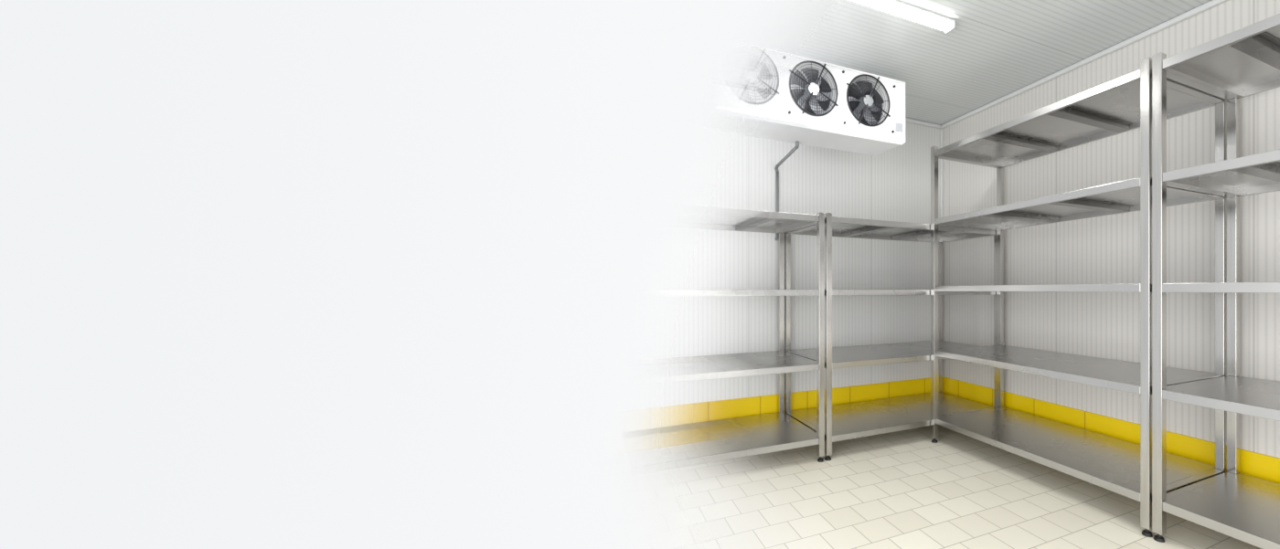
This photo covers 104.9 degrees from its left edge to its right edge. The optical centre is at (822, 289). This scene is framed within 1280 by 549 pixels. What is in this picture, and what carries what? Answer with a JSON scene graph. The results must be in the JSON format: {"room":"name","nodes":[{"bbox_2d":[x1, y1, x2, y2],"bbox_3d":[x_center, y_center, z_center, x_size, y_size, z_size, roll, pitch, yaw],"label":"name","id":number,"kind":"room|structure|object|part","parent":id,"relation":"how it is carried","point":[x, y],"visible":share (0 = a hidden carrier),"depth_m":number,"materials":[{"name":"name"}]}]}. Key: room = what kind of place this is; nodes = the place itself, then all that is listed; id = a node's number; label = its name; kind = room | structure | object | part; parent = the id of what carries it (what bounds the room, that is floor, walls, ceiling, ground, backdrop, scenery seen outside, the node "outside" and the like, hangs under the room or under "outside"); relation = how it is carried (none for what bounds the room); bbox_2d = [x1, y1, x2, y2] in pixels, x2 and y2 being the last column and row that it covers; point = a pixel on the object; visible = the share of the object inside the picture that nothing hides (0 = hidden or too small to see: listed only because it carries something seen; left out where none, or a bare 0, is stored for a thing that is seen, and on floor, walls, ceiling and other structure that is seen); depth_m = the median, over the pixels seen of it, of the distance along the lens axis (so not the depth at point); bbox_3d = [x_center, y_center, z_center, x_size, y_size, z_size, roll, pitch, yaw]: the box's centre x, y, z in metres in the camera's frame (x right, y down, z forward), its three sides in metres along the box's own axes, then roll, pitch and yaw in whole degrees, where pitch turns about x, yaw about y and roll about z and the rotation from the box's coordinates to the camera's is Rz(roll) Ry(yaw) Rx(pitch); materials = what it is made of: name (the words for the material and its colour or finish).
{"room":"walk-in cold room","nodes":[
{"label":"walk-in cold room","id":0,"kind":"room"},
{"bbox_2d":[682,96,940,444],"bbox_3d":[-0.222,-0.230,3.880,3.128,2.760,0.001,0,0,-27],"label":"wall","id":1,"kind":"structure","parent":0,"point":[894,184],"depth_m":3.96,"materials":[{"name":"white metal"}]},
{"bbox_2d":[774,141,799,240],"bbox_3d":[-0.283,-0.718,3.525,0.040,0.634,0.585,0,0,-20],"label":"drain pipe","id":2,"kind":"object","parent":1,"relation":"attached to","point":[796,146],"visible":1,"depth_m":3.77,"materials":[{"name":"grey"}]},
{"bbox_2d":[704,377,930,441],"bbox_3d":[-0.174,1.001,3.896,2.997,0.296,0.014,0,0,-27],"label":"baseboard","id":3,"kind":"structure","parent":1,"relation":"attached to","point":[737,408],"depth_m":3.90,"materials":[{"name":"yellow tile"}]},
{"bbox_2d":[774,91,940,128],"bbox_3d":[-0.025,-1.592,3.962,2.634,0.033,0.031,0,0,-27],"label":"trim","id":4,"kind":"structure","parent":1,"relation":"attached to","point":[907,120],"depth_m":4.43,"materials":[{"name":"white metal"}]},
{"bbox_2d":[682,425,1261,548],"bbox_3d":[0.716,1.150,2.039,3.128,0.001,4.133,0,0,-27],"label":"floor","id":5,"kind":"structure","parent":0,"point":[901,489],"depth_m":2.52,"materials":[{"name":"beige tile"}]},
{"bbox_2d":[706,212,824,462],"bbox_3d":[-0.692,0.317,3.178,1.202,1.666,0.751,0,0,-27],"label":"shelving unit","id":6,"kind":"object","parent":5,"relation":"on","point":[747,436],"visible":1,"depth_m":3.13,"materials":[{"name":"metal"}]},
{"bbox_3d":[-0.693,1.010,3.177,1.199,0.041,0.743,0,0,-27],"label":"shelf","id":7,"kind":"part","parent":6,"relation":"part of","materials":[{"name":"metal"}]},
{"bbox_3d":[-0.693,0.515,3.177,1.199,0.041,0.743,0,0,-27],"label":"shelf","id":8,"kind":"part","parent":6,"relation":"part of","materials":[{"name":"metal"}]},
{"bbox_3d":[-0.693,0.021,3.177,1.199,0.041,0.743,0,0,-27],"label":"shelf","id":9,"kind":"part","parent":6,"relation":"part of","materials":[{"name":"metal"}]},
{"bbox_3d":[-0.336,0.300,3.756,0.040,1.632,0.040,0,0,-27],"label":"post","id":10,"kind":"part","parent":6,"relation":"part of","materials":[{"name":"metal"}]},
{"bbox_3d":[-0.693,-0.474,3.177,1.199,0.041,0.743,0,0,-27],"label":"shelf","id":11,"kind":"part","parent":6,"relation":"part of","materials":[{"name":"metal"}]},
{"bbox_3d":[-0.015,0.300,3.126,0.040,1.632,0.040,0,0,-27],"label":"post","id":12,"kind":"part","parent":6,"relation":"part of","materials":[{"name":"metal"}]},
{"bbox_2d":[784,213,996,460],"bbox_3d":[0.583,0.317,3.827,1.636,1.666,0.751,0,0,-27],"label":"shelving unit","id":13,"kind":"object","parent":5,"relation":"on","point":[870,418],"visible":0.66,"depth_m":3.72,"materials":[{"name":"metal"}]},
{"bbox_3d":[-0.287,0.300,3.781,0.040,1.632,0.040,0,0,-27],"label":"post","id":14,"kind":"part","parent":13,"relation":"part of","materials":[{"name":"metal"}]},
{"bbox_3d":[0.034,0.300,3.151,0.040,1.632,0.040,0,0,-27],"label":"post","id":15,"kind":"part","parent":13,"relation":"part of","materials":[{"name":"metal"}]},
{"bbox_3d":[0.583,0.515,3.827,1.631,0.041,0.743,0,0,-27],"label":"shelf","id":16,"kind":"part","parent":13,"relation":"part of","materials":[{"name":"metal"}]},
{"bbox_3d":[0.583,1.010,3.827,1.631,0.041,0.743,0,0,-27],"label":"shelf","id":17,"kind":"part","parent":13,"relation":"part of","materials":[{"name":"metal"}]},
{"bbox_3d":[0.583,-0.474,3.827,1.631,0.041,0.743,0,0,-27],"label":"shelf","id":18,"kind":"part","parent":13,"relation":"part of","materials":[{"name":"metal"}]},
{"bbox_3d":[0.583,0.021,3.827,1.631,0.041,0.743,0,0,-27],"label":"shelf","id":19,"kind":"part","parent":13,"relation":"part of","materials":[{"name":"metal"}]},
{"bbox_3d":[1.133,0.300,4.504,0.040,1.632,0.040,0,0,-27],"label":"post","id":20,"kind":"part","parent":13,"relation":"part of","materials":[{"name":"metal"}]},
{"bbox_3d":[1.454,0.300,3.874,0.040,1.632,0.040,0,0,-27],"label":"post","id":21,"kind":"part","parent":13,"relation":"part of","materials":[{"name":"metal"}]},
{"bbox_2d":[930,57,1226,537],"bbox_3d":[1.488,0.035,3.006,0.734,2.229,1.536,0,0,-27],"label":"shelving unit","id":22,"kind":"object","parent":5,"relation":"on","point":[1122,104],"visible":0.9,"depth_m":2.72,"materials":[{"name":"metal"}]},
{"bbox_3d":[0.842,0.018,3.514,0.040,2.195,0.040,0,0,-27],"label":"post","id":23,"kind":"part","parent":22,"relation":"part of","materials":[{"name":"metal"}]},
{"bbox_3d":[1.456,0.018,3.828,0.040,2.195,0.040,0,0,-27],"label":"post","id":24,"kind":"part","parent":22,"relation":"part of","materials":[{"name":"metal"}]},
{"bbox_3d":[1.488,-0.008,3.006,0.726,0.041,1.531,0,0,-27],"label":"shelf","id":25,"kind":"part","parent":22,"relation":"part of","materials":[{"name":"metal"}]},
{"bbox_3d":[1.488,-1.020,3.006,0.726,0.041,1.531,0,0,-27],"label":"shelf","id":26,"kind":"part","parent":22,"relation":"part of","materials":[{"name":"metal"}]},
{"bbox_3d":[1.488,-0.508,3.006,0.726,0.041,1.531,0,0,-27],"label":"shelf","id":27,"kind":"part","parent":22,"relation":"part of","materials":[{"name":"metal"}]},
{"bbox_3d":[1.488,0.475,3.006,0.726,0.041,1.531,0,0,-27],"label":"shelf","id":28,"kind":"part","parent":22,"relation":"part of","materials":[{"name":"metal"}]},
{"bbox_3d":[1.488,0.981,3.006,0.726,0.041,1.531,0,0,-27],"label":"shelf","id":29,"kind":"part","parent":22,"relation":"part of","materials":[{"name":"metal"}]},
{"bbox_3d":[1.519,0.018,2.184,0.040,2.195,0.040,0,0,-27],"label":"post","id":30,"kind":"part","parent":22,"relation":"part of","materials":[{"name":"metal"}]},
{"bbox_3d":[2.134,0.018,2.498,0.040,2.195,0.040,0,0,-27],"label":"post","id":31,"kind":"part","parent":22,"relation":"part of","materials":[{"name":"metal"}]},
{"bbox_2d":[1152,13,1279,548],"bbox_3d":[2.197,0.035,1.613,0.734,2.229,1.573,0,0,-27],"label":"shelving unit","id":32,"kind":"object","parent":5,"relation":"on","point":[1243,62],"visible":1,"depth_m":2.12,"materials":[{"name":"metal"}]},
{"bbox_3d":[1.543,0.018,2.138,0.040,2.195,0.040,0,0,-27],"label":"post","id":33,"kind":"part","parent":32,"relation":"part of","materials":[{"name":"metal"}]},
{"bbox_3d":[2.197,-1.020,1.613,0.726,0.041,1.567,0,0,-27],"label":"shelf","id":34,"kind":"part","parent":32,"relation":"part of","materials":[{"name":"metal"}]},
{"bbox_3d":[2.197,-0.508,1.613,0.726,0.041,1.567,0,0,-27],"label":"shelf","id":35,"kind":"part","parent":32,"relation":"part of","materials":[{"name":"metal"}]},
{"bbox_3d":[2.197,-0.008,1.613,0.726,0.041,1.567,0,0,-27],"label":"shelf","id":36,"kind":"part","parent":32,"relation":"part of","materials":[{"name":"metal"}]},
{"bbox_3d":[2.197,0.475,1.613,0.726,0.041,1.567,0,0,-27],"label":"shelf","id":37,"kind":"part","parent":32,"relation":"part of","materials":[{"name":"metal"}]},
{"bbox_3d":[2.197,0.981,1.613,0.726,0.041,1.567,0,0,-27],"label":"shelf","id":38,"kind":"part","parent":32,"relation":"part of","materials":[{"name":"metal"}]},
{"bbox_3d":[2.158,0.018,2.451,0.040,2.195,0.040,0,0,-27],"label":"post","id":39,"kind":"part","parent":32,"relation":"part of","materials":[{"name":"metal"}]},
{"bbox_2d":[777,0,1211,125],"bbox_3d":[0.716,-1.610,2.039,3.128,0.001,4.133,0,0,-27],"label":"ceiling","id":40,"kind":"structure","parent":0,"point":[996,49],"depth_m":3.02,"materials":[{"name":"white metal"}]},
{"bbox_2d":[767,60,905,155],"bbox_3d":[-0.089,-1.324,3.190,1.368,0.570,0.352,0,0,-27],"label":"evaporator cooling unit","id":41,"kind":"object","parent":40,"relation":"hanging from","point":[825,105],"visible":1,"depth_m":3.17,"materials":[{"name":"white metal"}]},
{"bbox_3d":[-0.163,-1.370,3.034,0.129,0.108,0.046,0,0,-27],"label":"blade","id":42,"kind":"part","parent":41,"relation":"part of","materials":[{"name":"black plastic"}]},
{"bbox_3d":[-0.168,-1.239,3.031,0.113,0.125,0.046,0,0,-27],"label":"blade","id":43,"kind":"part","parent":41,"relation":"part of","materials":[{"name":"black plastic"}]},
{"bbox_3d":[-0.089,-1.403,3.079,0.125,0.114,0.034,0,0,-3],"label":"blade","id":44,"kind":"part","parent":41,"relation":"part of","materials":[{"name":"black plastic"}]},
{"bbox_3d":[-0.081,-1.207,3.083,0.034,0.114,0.125,0,0,39],"label":"blade","id":45,"kind":"part","parent":41,"relation":"part of","materials":[{"name":"black plastic"}]},
{"bbox_3d":[-0.002,-1.241,3.116,0.129,0.108,0.046,0,0,-27],"label":"blade","id":46,"kind":"part","parent":41,"relation":"part of","materials":[{"name":"black plastic"}]},
{"bbox_3d":[0.003,-1.372,3.119,0.113,0.125,0.046,0,0,-27],"label":"blade","id":47,"kind":"part","parent":41,"relation":"part of","materials":[{"name":"black plastic"}]},
{"bbox_3d":[0.206,-1.239,3.222,0.113,0.125,0.046,0,0,-27],"label":"blade","id":48,"kind":"part","parent":41,"relation":"part of","materials":[{"name":"black plastic"}]},
{"bbox_3d":[0.211,-1.370,3.224,0.129,0.108,0.046,0,0,-27],"label":"blade","id":49,"kind":"part","parent":41,"relation":"part of","materials":[{"name":"black plastic"}]},
{"bbox_3d":[0.293,-1.207,3.273,0.034,0.114,0.125,0,0,39],"label":"blade","id":50,"kind":"part","parent":41,"relation":"part of","materials":[{"name":"black plastic"}]},
{"bbox_3d":[0.285,-1.403,3.269,0.125,0.114,0.034,0,0,-3],"label":"blade","id":51,"kind":"part","parent":41,"relation":"part of","materials":[{"name":"black plastic"}]},
{"bbox_3d":[0.372,-1.241,3.307,0.129,0.108,0.046,0,0,-27],"label":"blade","id":52,"kind":"part","parent":41,"relation":"part of","materials":[{"name":"black plastic"}]},
{"bbox_3d":[0.377,-1.372,3.309,0.113,0.125,0.046,0,0,-27],"label":"blade","id":53,"kind":"part","parent":41,"relation":"part of","materials":[{"name":"black plastic"}]},
{"bbox_3d":[0.545,-1.161,3.332,0.063,0.058,0.005,0,0,-27],"label":"rating plate","id":54,"kind":"part","parent":41,"relation":"part of","materials":[{"name":"grey paper"}]},
{"bbox_2d":[864,0,956,34],"bbox_3d":[0.248,-1.581,2.540,1.184,0.056,0.087,0,0,-27],"label":"ceiling lamp","id":55,"kind":"object","parent":40,"relation":"attached to","point":[897,7],"visible":1,"depth_m":2.65,"materials":[{"name":"white plastic"}]},
{"bbox_2d":[942,0,1279,458],"bbox_3d":[2.110,-0.230,2.749,0.001,2.760,4.133,0,0,-27],"label":"wall","id":56,"kind":"structure","parent":0,"point":[1104,250],"depth_m":3.08,"materials":[{"name":"white metal"}]},
{"bbox_2d":[939,128,943,376],"bbox_3d":[1.166,-0.361,4.573,0.024,2.424,0.024,0,0,-27],"label":"trim","id":57,"kind":"structure","parent":56,"relation":"attached to","point":[941,130],"depth_m":4.57,"materials":[{"name":"white metal"}]},
{"bbox_2d":[939,0,1227,128],"bbox_3d":[2.095,-1.592,2.741,0.031,0.033,4.132,0,0,-27],"label":"trim","id":58,"kind":"structure","parent":56,"relation":"attached to","point":[1211,4],"depth_m":3.15,"materials":[{"name":"white"}]},
{"bbox_2d":[942,376,1279,484],"bbox_3d":[2.103,1.001,2.745,0.014,0.296,4.132,0,0,-27],"label":"baseboard","id":59,"kind":"structure","parent":56,"relation":"attached to","point":[1253,464],"depth_m":3.11,"materials":[{"name":"yellow tile"}]}
]}

